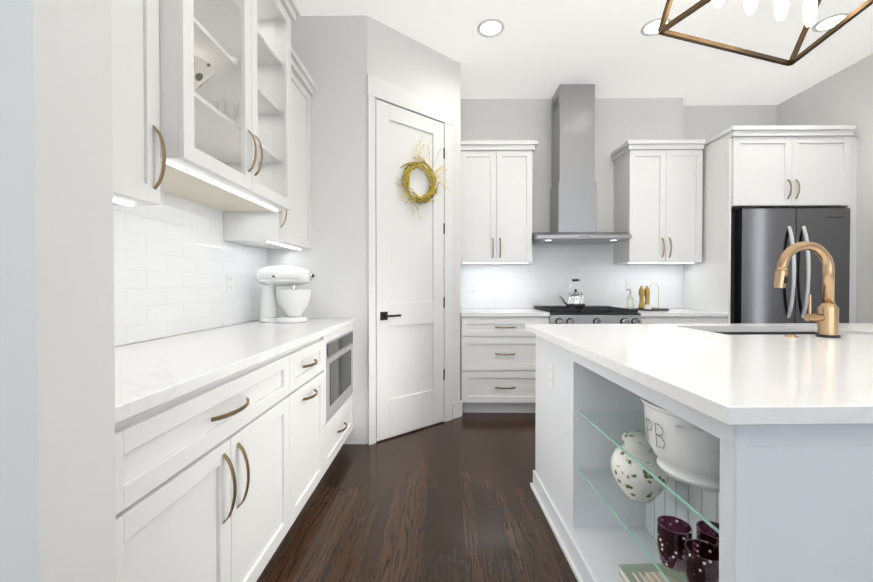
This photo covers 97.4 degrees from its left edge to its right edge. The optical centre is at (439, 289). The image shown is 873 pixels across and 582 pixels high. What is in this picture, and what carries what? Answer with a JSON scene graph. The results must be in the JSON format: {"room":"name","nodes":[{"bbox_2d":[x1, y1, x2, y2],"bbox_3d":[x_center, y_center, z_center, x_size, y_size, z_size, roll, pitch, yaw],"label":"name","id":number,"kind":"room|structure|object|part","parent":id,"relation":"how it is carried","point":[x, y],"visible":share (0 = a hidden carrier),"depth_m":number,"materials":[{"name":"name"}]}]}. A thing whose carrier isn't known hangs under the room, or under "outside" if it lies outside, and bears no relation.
{"room":"kitchen","nodes":[
{"label":"kitchen","id":0,"kind":"room"},
{"bbox_2d":[0,0,116,581],"bbox_3d":[-2.422,-0.406,0.682,3.600,3.150,0.140,0,1,1],"label":"wall","id":1,"kind":"structure","parent":0,"point":[57,454],"depth_m":0.62,"materials":[{"name":"beige paint"}]},
{"bbox_2d":[115,241,265,346],"bbox_3d":[-1.348,-0.418,1.845,0.120,3.150,2.213,0,1,1],"label":"wall","id":2,"kind":"structure","parent":0,"point":[206,329],"depth_m":2.22,"materials":[{"name":"white tile"}]},
{"bbox_2d":[111,0,165,205],"bbox_3d":[-1.107,-0.876,1.025,0.377,1.198,0.580,0,1,1],"label":"upper cabinet","id":3,"kind":"object","parent":2,"relation":"attached to","point":[138,176],"visible":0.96,"depth_m":1.23,"materials":[{"name":"white paint"}]},
{"bbox_2d":[113,191,267,346],"bbox_3d":[-1.283,-0.115,1.789,0.008,0.677,2.086,0,1,1],"label":"backsplash","id":4,"kind":"structure","parent":2,"relation":"attached to","point":[177,259],"depth_m":1.87,"materials":[{"name":"white tile"}]},
{"bbox_2d":[226,274,233,292],"bbox_3d":[-1.267,-0.035,2.329,0.009,0.118,0.072,0,1,1],"label":"electrical outlet","id":5,"kind":"object","parent":4,"relation":"attached to","point":[229,283],"visible":1,"depth_m":2.32,"materials":[{"name":"plastic"}]},
{"bbox_2d":[159,0,300,211],"bbox_3d":[-1.058,-1.052,1.784,0.456,1.208,1.019,0,1,1],"label":"upper cabinet","id":6,"kind":"object","parent":2,"relation":"attached to","point":[217,159],"visible":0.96,"depth_m":1.79,"materials":[{"name":"white paint"}]},
{"bbox_2d":[194,55,240,124],"bbox_3d":[-1.091,-0.959,1.735,0.260,0.968,0.761,0,1,1],"label":"contents","id":7,"kind":"object","parent":6,"relation":"in","point":[202,69],"depth_m":1.65,"materials":[{"name":"ceramic"}]},
{"bbox_2d":[223,46,316,249],"bbox_3d":[-1.089,-0.887,2.539,0.377,1.208,0.564,0,1,1],"label":"upper cabinet","id":8,"kind":"object","parent":2,"relation":"attached to","point":[292,229],"visible":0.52,"depth_m":2.53,"materials":[{"name":"white paint"}]},
{"bbox_2d":[266,15,367,443],"bbox_3d":[-0.900,-0.429,2.886,0.750,3.150,0.120,0,1,1],"label":"wall","id":9,"kind":"structure","parent":0,"point":[331,52],"depth_m":2.82,"materials":[{"name":"beige paint"}]},
{"bbox_2d":[367,15,460,441],"bbox_3d":[-0.206,-0.432,3.172,0.943,3.150,0.120,-1,1,-40],"label":"wall","id":10,"kind":"structure","parent":0,"point":[397,58],"depth_m":3.23,"materials":[{"name":"beige paint"}]},
{"bbox_2d":[366,74,452,444],"bbox_3d":[-0.204,-0.211,3.078,0.839,2.710,0.026,-1,1,-40],"label":"door frame","id":11,"kind":"structure","parent":10,"relation":"attached to","point":[391,93],"depth_m":2.93,"materials":[{"name":"white paint"}]},
{"bbox_2d":[375,99,444,440],"bbox_3d":[-0.213,-0.137,3.067,0.521,2.538,0.454,0,1,1],"label":"pantry door","id":12,"kind":"structure","parent":10,"relation":"in","point":[410,307],"depth_m":3.05,"materials":[{"name":"white paint"}]},
{"bbox_2d":[395,136,450,217],"bbox_3d":[-0.117,-0.912,3.086,0.435,0.694,0.384,0,1,1],"label":"wreath","id":13,"kind":"object","parent":12,"relation":"hanging from","point":[428,195],"visible":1,"depth_m":3.06,"materials":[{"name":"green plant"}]},
{"bbox_2d":[452,401,462,418],"bbox_3d":[-0.157,1.073,3.141,0.957,0.140,0.017,-1,1,-40],"label":"baseboard","id":14,"kind":"structure","parent":10,"relation":"attached to","point":[457,409],"depth_m":3.40,"materials":[{"name":"white paint"}]},
{"bbox_2d":[256,413,577,581],"bbox_3d":[0.377,1.199,0.647,9.200,0.060,7.800,0,1,1],"label":"floor","id":15,"kind":"structure","parent":0,"point":[454,500],"depth_m":1.96,"materials":[{"name":"brown wood"}]},
{"bbox_2d":[115,353,289,581],"bbox_3d":[-0.955,0.716,1.207,0.678,0.895,0.918,0,1,1],"label":"base cabinet","id":16,"kind":"object","parent":15,"relation":"on","point":[202,484],"visible":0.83,"depth_m":1.10,"materials":[{"name":"white paint"}]},
{"bbox_2d":[114,318,353,423],"bbox_3d":[-0.961,0.243,1.787,0.651,0.035,2.088,0,1,1],"label":"countertop","id":17,"kind":"structure","parent":16,"relation":"on","point":[151,374],"depth_m":1.33,"materials":[{"name":"stone"}]},
{"bbox_2d":[255,265,314,322],"bbox_3d":[-1.020,0.028,2.552,0.379,0.375,0.220,0,1,1],"label":"stand mixer","id":18,"kind":"object","parent":17,"relation":"on","point":[293,301],"visible":1,"depth_m":2.50,"materials":[{"name":"metal"}]},
{"bbox_2d":[285,338,323,526],"bbox_3d":[-0.946,0.709,1.904,0.678,0.895,0.473,0,1,1],"label":"base cabinet","id":19,"kind":"object","parent":15,"relation":"on","point":[306,380],"visible":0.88,"depth_m":1.86,"materials":[{"name":"white paint"}]},
{"bbox_2d":[320,324,353,473],"bbox_3d":[-0.939,0.702,2.489,0.678,0.895,0.695,0,1,1],"label":"base cabinet","id":20,"kind":"object","parent":15,"relation":"on","point":[338,387],"visible":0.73,"depth_m":2.40,"materials":[{"name":"white paint"}]},
{"bbox_2d":[460,315,548,412],"bbox_3d":[0.597,0.689,3.745,0.787,0.895,0.684,0,1,1],"label":"base cabinet","id":21,"kind":"object","parent":15,"relation":"on","point":[497,364],"visible":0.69,"depth_m":3.45,"materials":[{"name":"white paint"}]},
{"bbox_2d":[460,308,549,316],"bbox_3d":[0.596,0.222,3.754,0.791,0.035,0.656,0,1,1],"label":"countertop","id":22,"kind":"structure","parent":21,"relation":"on","point":[529,312],"depth_m":3.44,"materials":[{"name":"stone"}]},
{"bbox_2d":[533,305,640,323],"bbox_3d":[1.393,0.645,3.711,0.800,0.945,0.708,0,1,1],"label":"range","id":23,"kind":"object","parent":15,"relation":"on","point":[591,314],"visible":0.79,"depth_m":3.41,"materials":[{"name":"silver metal"}]},
{"bbox_2d":[559,279,585,307],"bbox_3d":[1.289,0.040,3.724,0.255,0.279,0.182,0,1,1],"label":"kettle","id":24,"kind":"object","parent":23,"relation":"on","point":[575,299],"visible":1,"depth_m":3.67,"materials":[{"name":"silver metal"}]},
{"bbox_2d":[641,317,726,323],"bbox_3d":[2.183,0.689,3.725,0.771,0.895,0.684,0,1,1],"label":"base cabinet","id":25,"kind":"object","parent":15,"relation":"on","point":[683,320],"visible":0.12,"depth_m":3.42,"materials":[{"name":"white paint"}]},
{"bbox_2d":[638,308,727,316],"bbox_3d":[2.183,0.222,3.734,0.771,0.035,0.656,0,1,1],"label":"countertop","id":26,"kind":"structure","parent":25,"relation":"on","point":[676,312],"depth_m":3.41,"materials":[{"name":"stone"}]},
{"bbox_2d":[627,289,633,308],"bbox_3d":[1.899,0.100,3.817,0.070,0.204,0.063,0,1,1],"label":"soap bottle","id":27,"kind":"object","parent":26,"relation":"on","point":[630,301],"visible":0.92,"depth_m":3.79,"materials":[{"name":"clear glass"}]},
{"bbox_2d":[633,308,668,310],"bbox_3d":[2.076,0.197,3.755,0.342,0.013,0.220,0,1,1],"label":"slate board","id":28,"kind":"object","parent":26,"relation":"on","point":[662,309],"visible":0.73,"depth_m":3.66,"materials":[{"name":"grey stone"}]},
{"bbox_2d":[638,286,644,308],"bbox_3d":[1.991,0.076,3.775,0.058,0.226,0.057,0,1,1],"label":"pepper mill","id":29,"kind":"object","parent":28,"relation":"on","point":[641,292],"visible":0.92,"depth_m":3.76,"materials":[{"name":"gold metal"}]},
{"bbox_2d":[644,286,649,304],"bbox_3d":[2.057,0.076,3.794,0.058,0.226,0.057,0,1,1],"label":"pepper mill","id":30,"kind":"object","parent":28,"relation":"on","point":[647,292],"visible":0.73,"depth_m":3.78,"materials":[{"name":"gold metal"}]},
{"bbox_2d":[644,305,651,308],"bbox_3d":[2.000,0.169,3.676,0.064,0.042,0.063,0,1,1],"label":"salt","id":31,"kind":"object","parent":28,"relation":"on","point":[647,306],"visible":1,"depth_m":3.65,"materials":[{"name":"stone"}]},
{"bbox_2d":[649,283,659,308],"bbox_3d":[2.137,0.063,3.813,0.100,0.252,0.100,0,1,1],"label":"wire lantern","id":32,"kind":"object","parent":28,"relation":"on","point":[658,298],"visible":0.9,"depth_m":3.81,"materials":[{"name":"gold metal"}]},
{"bbox_2d":[530,364,872,581],"bbox_3d":[1.719,0.820,1.532,2.389,0.679,1.562,0,1,1],"label":"kitchen island","id":33,"kind":"object","parent":15,"relation":"on","point":[794,502],"depth_m":0.79,"materials":[{"name":"paint"}]},
{"bbox_2d":[548,361,553,387],"bbox_3d":[0.560,0.428,1.927,0.010,0.118,0.072,0,1,1],"label":"outlet","id":34,"kind":"object","parent":33,"relation":"attached to","point":[550,374],"visible":1,"depth_m":1.91,"materials":[{"name":"plastic"}]},
{"bbox_2d":[578,410,718,581],"bbox_3d":[0.746,0.646,1.226,0.320,0.251,0.831,0,1,1],"label":"glass shelves","id":35,"kind":"object","parent":33,"relation":"attached to","point":[705,520],"visible":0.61,"depth_m":1.24,"materials":[{"name":"clear glass"}]},
{"bbox_2d":[611,430,668,502],"bbox_3d":[0.736,0.646,1.413,0.190,0.232,0.190,0,1,1],"label":"ginger jar","id":36,"kind":"object","parent":35,"relation":"on","point":[635,481],"visible":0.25,"depth_m":1.36,"materials":[{"name":"white ceramic"}]},
{"bbox_2d":[656,515,691,571],"bbox_3d":[0.654,0.709,1.067,0.086,0.112,0.086,0,1,1],"label":"tumbler","id":37,"kind":"object","parent":35,"relation":"on","point":[674,534],"visible":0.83,"depth_m":1.04,"materials":[{"name":"purple glass"}]},
{"bbox_2d":[640,397,719,491],"bbox_3d":[0.743,0.422,1.091,0.304,0.200,0.322,0,1,1],"label":"bowl","id":38,"kind":"object","parent":35,"relation":"on","point":[686,453],"visible":0.54,"depth_m":1.01,"materials":[{"name":"white ceramic"}]},
{"bbox_2d":[684,539,718,581],"bbox_3d":[0.666,0.710,0.964,0.086,0.112,0.086,0,1,1],"label":"tumbler","id":39,"kind":"object","parent":35,"relation":"on","point":[701,560],"visible":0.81,"depth_m":0.96,"materials":[{"name":"purple glass"}]},
{"bbox_2d":[696,520,718,547],"bbox_3d":[0.749,0.709,1.044,0.086,0.112,0.086,0,1,1],"label":"tumbler","id":40,"kind":"object","parent":35,"relation":"on","point":[706,532],"visible":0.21,"depth_m":1.07,"materials":[{"name":"purple glass"}]},
{"bbox_2d":[618,563,685,581],"bbox_3d":[0.742,0.976,1.157,0.280,0.100,0.317,0,1,1],"label":"cookbooks","id":41,"kind":"object","parent":33,"relation":"in","point":[648,572],"visible":0.56,"depth_m":1.26,"materials":[{"name":"green paper"}]},
{"bbox_2d":[525,323,872,424],"bbox_3d":[1.754,0.226,1.529,2.503,0.046,1.639,0,1,1],"label":"island countertop","id":42,"kind":"structure","parent":33,"relation":"on","point":[759,379],"depth_m":1.11,"materials":[{"name":"stone"}]},
{"bbox_3d":[1.567,0.206,1.704,0.048,0.011,0.048,0,1,1],"label":"air switch button","id":43,"kind":"part","parent":42,"relation":"part of","materials":[{"name":"gold metal"}]},
{"bbox_2d":[774,241,840,337],"bbox_3d":[1.625,0.000,1.702,0.281,0.424,0.080,0,1,1],"label":"faucet","id":44,"kind":"object","parent":42,"relation":"on","point":[826,317],"visible":1,"depth_m":1.68,"materials":[{"name":"gold metal"}]},
{"bbox_2d":[683,138,731,323],"bbox_3d":[2.583,-0.105,3.819,0.023,2.481,0.826,0,1,1],"label":"panel","id":45,"kind":"object","parent":15,"relation":"on","point":[707,283],"visible":0.33,"depth_m":3.58,"materials":[{"name":"white paint"}]},
{"bbox_2d":[730,207,849,323],"bbox_3d":[3.113,0.197,3.754,0.930,1.840,0.937,0,1,1],"label":"refrigerator","id":46,"kind":"object","parent":15,"relation":"on","point":[762,239],"visible":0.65,"depth_m":3.34,"materials":[{"name":"silver metal"}]},
{"bbox_2d":[845,137,857,322],"bbox_3d":[3.656,-0.104,3.806,0.078,2.481,0.826,0,1,1],"label":"panel","id":47,"kind":"object","parent":15,"relation":"on","point":[852,206],"visible":0.19,"depth_m":3.39,"materials":[{"name":"white paint"}]},
{"bbox_2d":[461,98,683,261],"bbox_3d":[1.327,-0.442,4.128,2.493,3.150,0.120,0,1,1],"label":"wall","id":48,"kind":"structure","parent":0,"point":[619,122],"depth_m":4.06,"materials":[{"name":"beige paint"}]},
{"bbox_2d":[461,140,537,263],"bbox_3d":[0.559,-0.842,3.877,0.780,1.171,0.388,0,1,1],"label":"upper cabinet","id":49,"kind":"object","parent":48,"relation":"attached to","point":[496,202],"visible":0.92,"depth_m":3.73,"materials":[{"name":"white paint"}]},
{"bbox_2d":[460,243,682,307],"bbox_3d":[1.391,-0.184,4.064,2.365,0.766,0.008,0,1,1],"label":"backsplash","id":50,"kind":"structure","parent":48,"relation":"attached to","point":[547,274],"depth_m":4.06,"materials":[{"name":"white tile"}]},
{"bbox_2d":[470,283,476,293],"bbox_3d":[0.365,-0.012,4.070,0.072,0.118,0.009,0,1,1],"label":"electrical outlet","id":51,"kind":"object","parent":50,"relation":"attached to","point":[473,288],"visible":1,"depth_m":4.07,"materials":[{"name":"plastic"}]},
{"bbox_2d":[626,280,632,290],"bbox_3d":[2.010,-0.036,4.049,0.072,0.118,0.009,0,1,1],"label":"electrical outlet","id":52,"kind":"object","parent":50,"relation":"attached to","point":[629,284],"visible":0.96,"depth_m":4.05,"materials":[{"name":"plastic"}]},
{"bbox_2d":[532,84,631,243],"bbox_3d":[1.357,-1.238,3.804,0.880,1.543,0.487,0,1,1],"label":"range hood","id":53,"kind":"object","parent":48,"relation":"attached to","point":[573,203],"visible":0.98,"depth_m":3.76,"materials":[{"name":"silver metal"}]},
{"bbox_2d":[610,140,705,263],"bbox_3d":[2.174,-0.842,3.857,0.740,1.171,0.388,0,1,1],"label":"upper cabinet","id":54,"kind":"object","parent":48,"relation":"attached to","point":[658,184],"visible":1,"depth_m":3.71,"materials":[{"name":"white paint"}]},
{"bbox_2d":[295,0,872,105],"bbox_3d":[0.377,-2.031,0.613,9.200,0.100,7.800,0,1,1],"label":"ceiling","id":55,"kind":"structure","parent":0,"point":[536,49],"depth_m":3.16,"materials":[{"name":"paint"}]},
{"bbox_2d":[477,18,504,36],"bbox_3d":[0.396,-2.001,2.943,0.212,0.006,0.212,0,1,1],"label":"recessed light","id":56,"kind":"object","parent":55,"relation":"in","point":[492,27],"visible":1,"depth_m":2.93,"materials":[{"name":"white paint"}]},
{"bbox_2d":[640,17,671,35],"bbox_3d":[1.656,-2.001,2.928,0.212,0.006,0.212,0,1,1],"label":"recessed light","id":57,"kind":"object","parent":55,"relation":"in","point":[651,28],"visible":0.67,"depth_m":2.93,"materials":[{"name":"white paint"}]},
{"bbox_2d":[658,0,872,65],"bbox_3d":[1.357,-1.535,1.486,0.865,0.906,0.767,0,1,1],"label":"chandelier","id":58,"kind":"object","parent":55,"relation":"hanging from","point":[810,7],"visible":1,"depth_m":1.61,"materials":[{"name":"brown metal"}]},
{"bbox_2d":[812,13,849,31],"bbox_3d":[2.946,-2.000,2.881,0.212,0.006,0.212,0,1,1],"label":"recessed light","id":59,"kind":"object","parent":55,"relation":"in","point":[826,24],"visible":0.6,"depth_m":2.88,"materials":[{"name":"white paint"}]},
{"bbox_2d":[683,105,776,139],"bbox_3d":[3.199,-0.444,4.285,1.247,3.150,0.120,0,1,1],"label":"wall","id":60,"kind":"structure","parent":0,"point":[703,122],"depth_m":4.21,"materials":[{"name":"beige paint"}]},
{"bbox_2d":[703,125,855,212],"bbox_3d":[3.086,-1.084,3.772,1.058,0.686,0.886,0,1,1],"label":"upper cabinet","id":61,"kind":"object","parent":60,"relation":"attached to","point":[790,166],"visible":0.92,"depth_m":3.38,"materials":[{"name":"white paint"}]},
{"bbox_2d":[714,332,816,334],"bbox_3d":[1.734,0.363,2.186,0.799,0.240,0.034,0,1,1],"label":"sink","id":62,"kind":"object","parent":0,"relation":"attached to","point":[727,333],"depth_m":2.18,"materials":[{"name":"silver metal"}]},
{"bbox_2d":[777,53,872,322],"bbox_3d":[3.715,-0.404,0.453,0.120,3.150,7.530,0,1,1],"label":"wall","id":63,"kind":"structure","parent":0,"point":[844,96],"depth_m":3.38,"materials":[{"name":"beige paint"}]}
]}

